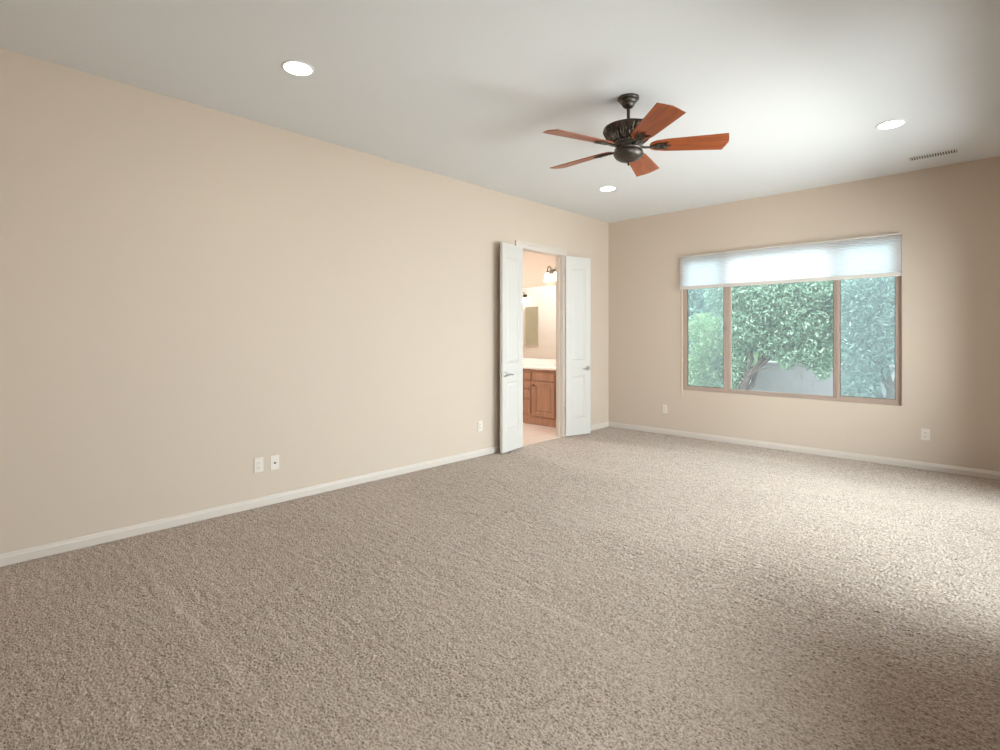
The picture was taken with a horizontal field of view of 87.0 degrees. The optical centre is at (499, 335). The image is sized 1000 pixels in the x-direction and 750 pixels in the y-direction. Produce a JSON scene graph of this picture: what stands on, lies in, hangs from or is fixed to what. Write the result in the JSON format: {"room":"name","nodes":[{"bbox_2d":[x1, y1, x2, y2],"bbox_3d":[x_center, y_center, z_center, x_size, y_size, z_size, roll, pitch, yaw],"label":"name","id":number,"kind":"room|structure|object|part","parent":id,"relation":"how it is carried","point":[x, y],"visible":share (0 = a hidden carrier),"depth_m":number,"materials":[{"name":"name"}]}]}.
{"room":"empty bedroom","nodes":[
{"label":"empty bedroom","id":0,"kind":"room"},
{"bbox_2d":[0,48,608,566],"bbox_3d":[-0.834,-0.120,5.377,0.090,3.148,7.050,0,0,44],"label":"wall","id":1,"kind":"structure","parent":0,"point":[191,294],"depth_m":3.95,"materials":[{"name":"beige paint"}]},
{"bbox_2d":[254,457,262,472],"bbox_3d":[-1.910,1.022,4.173,0.009,0.116,0.072,0,0,44],"label":"wall outlet","id":2,"kind":"object","parent":1,"relation":"attached to","point":[258,462],"visible":1,"depth_m":4.17,"materials":[{"name":"beige plastic"}]},
{"bbox_2d":[257,461,260,469],"bbox_3d":[-1.909,1.022,4.171,0.003,0.066,0.033,0,0,44],"label":"receptacle","id":3,"kind":"object","parent":2,"relation":"attached to","point":[258,462],"depth_m":4.17,"materials":[{"name":"grey plastic"}]},
{"bbox_2d":[270,455,278,470],"bbox_3d":[-1.820,1.026,4.262,0.017,0.116,0.072,0,0,44],"label":"cable plate","id":4,"kind":"object","parent":1,"relation":"attached to","point":[274,460],"visible":1,"depth_m":4.26,"materials":[{"name":"beige plastic"}]},
{"bbox_2d":[0,422,608,566],"bbox_3d":[-0.796,1.318,5.341,0.014,0.072,7.050,0,0,44],"label":"baseboard","id":5,"kind":"structure","parent":1,"relation":"attached to","point":[40,551],"depth_m":3.92,"materials":[{"name":"beige paint"}]},
{"bbox_2d":[478,421,482,431],"bbox_3d":[-0.223,1.017,5.949,0.009,0.116,0.072,0,0,44],"label":"wall outlet","id":6,"kind":"object","parent":1,"relation":"attached to","point":[480,423],"visible":1,"depth_m":5.95,"materials":[{"name":"beige plastic"}]},
{"bbox_2d":[499,242,522,452],"bbox_3d":[0.142,0.134,6.218,0.148,2.415,0.456,0,0,34],"label":"door","id":7,"kind":"structure","parent":1,"relation":"in","point":[511,256],"depth_m":6.18,"materials":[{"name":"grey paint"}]},
{"bbox_2d":[515,240,566,436],"bbox_3d":[0.502,0.099,6.782,0.136,2.510,1.028,0,0,44],"label":"trim","id":8,"kind":"structure","parent":1,"relation":"attached to","point":[559,253],"depth_m":7.07,"materials":[{"name":"beige paint"}]},
{"bbox_2d":[564,256,590,435],"bbox_3d":[1.054,0.134,7.177,0.456,2.415,0.148,0,0,-33],"label":"door","id":9,"kind":"structure","parent":1,"relation":"in","point":[577,270],"depth_m":7.15,"materials":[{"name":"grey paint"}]},
{"bbox_2d":[0,423,999,749],"bbox_3d":[-0.577,1.401,5.132,8.720,0.105,7.050,0,0,44],"label":"floor","id":10,"kind":"structure","parent":0,"point":[607,588],"depth_m":2.57,"materials":[{"name":"carpet"}]},
{"bbox_2d":[523,369,555,427],"bbox_3d":[0.618,0.931,8.323,1.855,0.845,0.574,0,0,44],"label":"vanity cabinet","id":11,"kind":"object","parent":10,"relation":"on","point":[539,386],"visible":0.23,"depth_m":7.99,"materials":[{"name":"brown wood"}]},
{"bbox_3d":[0.364,1.084,8.220,0.300,0.210,0.020,0,0,44],"label":"drawer","id":12,"kind":"part","parent":11,"relation":"part of","materials":[{"name":"brown wood"}]},
{"bbox_3d":[0.364,0.896,8.220,0.300,0.125,0.020,0,0,44],"label":"drawer","id":13,"kind":"part","parent":11,"relation":"part of","materials":[{"name":"brown wood"}]},
{"bbox_3d":[0.364,0.754,8.220,0.300,0.120,0.020,0,0,44],"label":"drawer","id":14,"kind":"part","parent":11,"relation":"part of","materials":[{"name":"brown wood"}]},
{"bbox_3d":[0.364,0.614,8.220,0.300,0.120,0.020,0,0,44],"label":"drawer","id":15,"kind":"part","parent":11,"relation":"part of","materials":[{"name":"brown wood"}]},
{"bbox_2d":[523,358,555,370],"bbox_3d":[0.616,0.441,8.329,1.865,0.134,0.567,0,0,44],"label":"countertop","id":16,"kind":"structure","parent":11,"relation":"on","point":[528,363],"depth_m":8.49,"materials":[{"name":"stone"}]},
{"bbox_3d":[0.661,0.959,7.937,0.420,0.520,0.020,0,0,44],"label":"cabinet door","id":17,"kind":"part","parent":11,"relation":"part of","materials":[{"name":"brown wood"}]},
{"bbox_2d":[0,0,999,222],"bbox_3d":[0.859,-1.754,3.768,4.760,0.120,7.050,0,0,44],"label":"ceiling","id":18,"kind":"structure","parent":0,"point":[469,91],"depth_m":3.45,"materials":[{"name":"white paint"}]},
{"bbox_2d":[281,60,313,75],"bbox_3d":[-1.277,-1.689,3.331,0.196,0.011,0.196,0,0,44],"label":"recessed light","id":19,"kind":"object","parent":18,"relation":"in","point":[294,67],"visible":1,"depth_m":3.32,"materials":[{"name":"white metal"}]},
{"bbox_2d":[599,186,615,190],"bbox_3d":[1.235,-1.689,6.053,0.196,0.011,0.196,0,0,44],"label":"recessed light","id":20,"kind":"object","parent":18,"relation":"in","point":[605,188],"visible":1,"depth_m":6.02,"materials":[{"name":"white metal"}]},
{"bbox_2d":[543,93,728,176],"bbox_3d":[0.887,-1.452,3.782,1.268,0.484,1.295,0,0,44],"label":"ceiling fan","id":21,"kind":"object","parent":18,"relation":"hanging from","point":[628,136],"visible":1,"depth_m":3.66,"materials":[{"name":"brown wood"}]},
{"bbox_3d":[0.546,-1.344,3.566,0.530,0.006,0.190,0,13,-26],"label":"blade","id":22,"kind":"part","parent":21,"relation":"part of","materials":[{"name":"brown wood"}]},
{"bbox_3d":[0.625,-1.344,4.043,0.530,0.006,0.190,0,14,45],"label":"blade","id":23,"kind":"part","parent":21,"relation":"part of","materials":[{"name":"brown wood"}]},
{"bbox_3d":[1.103,-1.344,4.114,0.190,0.006,0.530,-15,-7,27],"label":"blade","id":24,"kind":"part","parent":21,"relation":"part of","materials":[{"name":"brown wood"}]},
{"bbox_3d":[0.974,-1.344,3.343,0.190,0.006,0.530,14,-2,-8],"label":"blade","id":25,"kind":"part","parent":21,"relation":"part of","materials":[{"name":"brown wood"}]},
{"bbox_3d":[1.319,-1.344,3.681,0.530,0.006,0.190,0,-13,10],"label":"blade","id":26,"kind":"part","parent":21,"relation":"part of","materials":[{"name":"brown wood"}]},
{"bbox_2d":[876,119,905,128],"bbox_3d":[3.124,-1.689,4.212,0.196,0.011,0.196,0,0,44],"label":"recessed light","id":27,"kind":"object","parent":18,"relation":"in","point":[894,123],"visible":1,"depth_m":4.20,"materials":[{"name":"white metal"}]},
{"bbox_2d":[907,148,958,161],"bbox_3d":[4.049,-1.691,4.930,0.369,0.006,0.144,0,0,44],"label":"ceiling vent","id":28,"kind":"object","parent":18,"relation":"in","point":[952,151],"visible":1,"depth_m":4.93,"materials":[{"name":"white metal"}]},
{"bbox_2d":[523,251,555,358],"bbox_3d":[0.092,-0.169,9.291,3.960,3.049,0.100,0,0,44],"label":"wall","id":29,"kind":"structure","parent":0,"point":[535,265],"depth_m":8.73,"materials":[{"name":"beige paint"}]},
{"bbox_2d":[523,285,555,358],"bbox_3d":[0.808,-0.221,8.535,1.840,1.180,0.006,0,0,44],"label":"wall mirror","id":30,"kind":"object","parent":29,"relation":"attached to","point":[539,303],"visible":0.29,"depth_m":8.68,"materials":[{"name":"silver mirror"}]},
{"bbox_2d":[523,358,555,365],"bbox_3d":[0.805,0.424,8.528,1.865,0.101,0.020,0,0,44],"label":"backsplash","id":31,"kind":"structure","parent":29,"relation":"attached to","point":[533,361],"depth_m":8.66,"materials":[{"name":"stone"}]},
{"bbox_2d":[544,266,555,281],"bbox_3d":[0.966,-0.996,8.258,0.634,0.251,0.190,0,0,44],"label":"vanity light","id":32,"kind":"object","parent":29,"relation":"attached to","point":[547,278],"visible":0.38,"depth_m":8.37,"materials":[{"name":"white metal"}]},
{"bbox_3d":[0.758,-0.938,8.409,0.124,0.135,0.124,0,0,44],"label":"lamp shade","id":33,"kind":"part","parent":32,"relation":"part of","materials":[{"name":"white glass"}]},
{"bbox_2d":[609,156,999,478],"bbox_3d":[1.903,-0.120,7.742,9.020,3.148,0.150,0,0,44],"label":"wall","id":34,"kind":"structure","parent":0,"point":[947,217],"depth_m":5.67,"materials":[{"name":"beige paint"}]},
{"bbox_2d":[662,405,666,412],"bbox_3d":[2.277,1.009,7.277,0.072,0.116,0.009,0,0,44],"label":"wall outlet","id":35,"kind":"object","parent":34,"relation":"attached to","point":[664,407],"visible":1,"depth_m":7.28,"materials":[{"name":"beige plastic"}]},
{"bbox_2d":[683,235,901,405],"bbox_3d":[3.358,-0.166,6.345,2.384,1.790,0.100,0,0,44],"label":"window","id":36,"kind":"structure","parent":34,"relation":"in","point":[727,291],"depth_m":5.96,"materials":[{"name":"beige"}]},
{"bbox_3d":[2.709,-0.166,6.950,0.550,1.730,0.034,0,0,44],"label":"sash","id":37,"kind":"part","parent":36,"relation":"part of","materials":[{"name":"beige"}]},
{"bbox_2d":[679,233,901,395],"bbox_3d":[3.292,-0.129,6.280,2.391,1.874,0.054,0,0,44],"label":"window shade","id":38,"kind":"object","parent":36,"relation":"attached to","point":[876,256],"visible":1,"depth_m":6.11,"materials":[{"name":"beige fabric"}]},
{"bbox_3d":[3.290,-0.642,6.278,2.391,0.042,0.036,0,0,44],"label":"rail","id":39,"kind":"part","parent":38,"relation":"part of","materials":[{"name":"beige plastic"}]},
{"bbox_3d":[3.991,-0.166,5.732,0.562,1.730,0.034,0,0,44],"label":"sash","id":40,"kind":"part","parent":36,"relation":"part of","materials":[{"name":"beige"}]},
{"bbox_2d":[608,421,999,479],"bbox_3d":[3.314,1.318,6.288,4.670,0.072,0.014,0,0,44],"label":"baseboard","id":41,"kind":"structure","parent":34,"relation":"attached to","point":[823,452],"depth_m":5.94,"materials":[{"name":"beige paint"}]},
{"bbox_2d":[921,428,929,440],"bbox_3d":[4.313,0.999,5.342,0.072,0.116,0.009,0,0,44],"label":"wall outlet","id":42,"kind":"object","parent":34,"relation":"attached to","point":[925,433],"visible":1,"depth_m":5.34,"materials":[{"name":"beige plastic"}]},
{"bbox_2d":[923,431,927,437],"bbox_3d":[4.312,0.999,5.341,0.033,0.066,0.003,0,0,44],"label":"receptacle","id":43,"kind":"object","parent":42,"relation":"attached to","point":[925,433],"depth_m":5.34,"materials":[{"name":"grey plastic"}]},
{"label":"outside","id":44,"kind":"structure","parent":0,"visible":0},
{"bbox_3d":[12.808,1.579,15.313,38.000,0.150,25.850,0,0,44],"label":"ground","id":45,"kind":"structure","parent":44,"visible":0},
{"bbox_2d":[688,288,720,370],"bbox_3d":[5.556,-0.270,15.639,2.897,3.610,2.262,0,0,44],"label":"tree","id":46,"kind":"object","parent":45,"relation":"on","point":[696,302],"visible":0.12,"depth_m":14.72,"materials":[{"name":"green plant"}]},
{"bbox_2d":[688,312,761,387],"bbox_3d":[4.778,0.419,11.483,1.085,2.257,1.772,0,0,-26],"label":"leafy shrub","id":47,"kind":"object","parent":45,"relation":"on","point":[707,340],"visible":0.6,"depth_m":11.50,"materials":[{"name":"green plant"}]},
{"bbox_2d":[703,279,847,389],"bbox_3d":[5.156,0.090,9.897,2.610,2.889,1.297,0,0,44],"label":"tree","id":48,"kind":"object","parent":45,"relation":"on","point":[792,322],"visible":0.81,"depth_m":9.50,"materials":[{"name":"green plant"}]},
{"bbox_2d":[753,322,853,363],"bbox_3d":[8.029,-0.413,13.842,2.135,3.891,3.015,0,0,-25],"label":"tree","id":49,"kind":"object","parent":45,"relation":"on","point":[841,322],"visible":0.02,"depth_m":13.71,"materials":[{"name":"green plant"}]},
{"bbox_2d":[751,361,894,397],"bbox_3d":[6.995,1.029,10.284,3.940,0.950,0.290,0,0,44],"label":"wall","id":50,"kind":"structure","parent":45,"relation":"on","point":[799,380],"depth_m":10.92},
{"bbox_2d":[841,277,894,398],"bbox_3d":[6.079,0.190,8.161,1.535,2.709,1.161,0,0,44],"label":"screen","id":51,"kind":"object","parent":45,"relation":"on","point":[872,300],"visible":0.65,"depth_m":8.15,"materials":[{"name":"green plant"}]}
]}

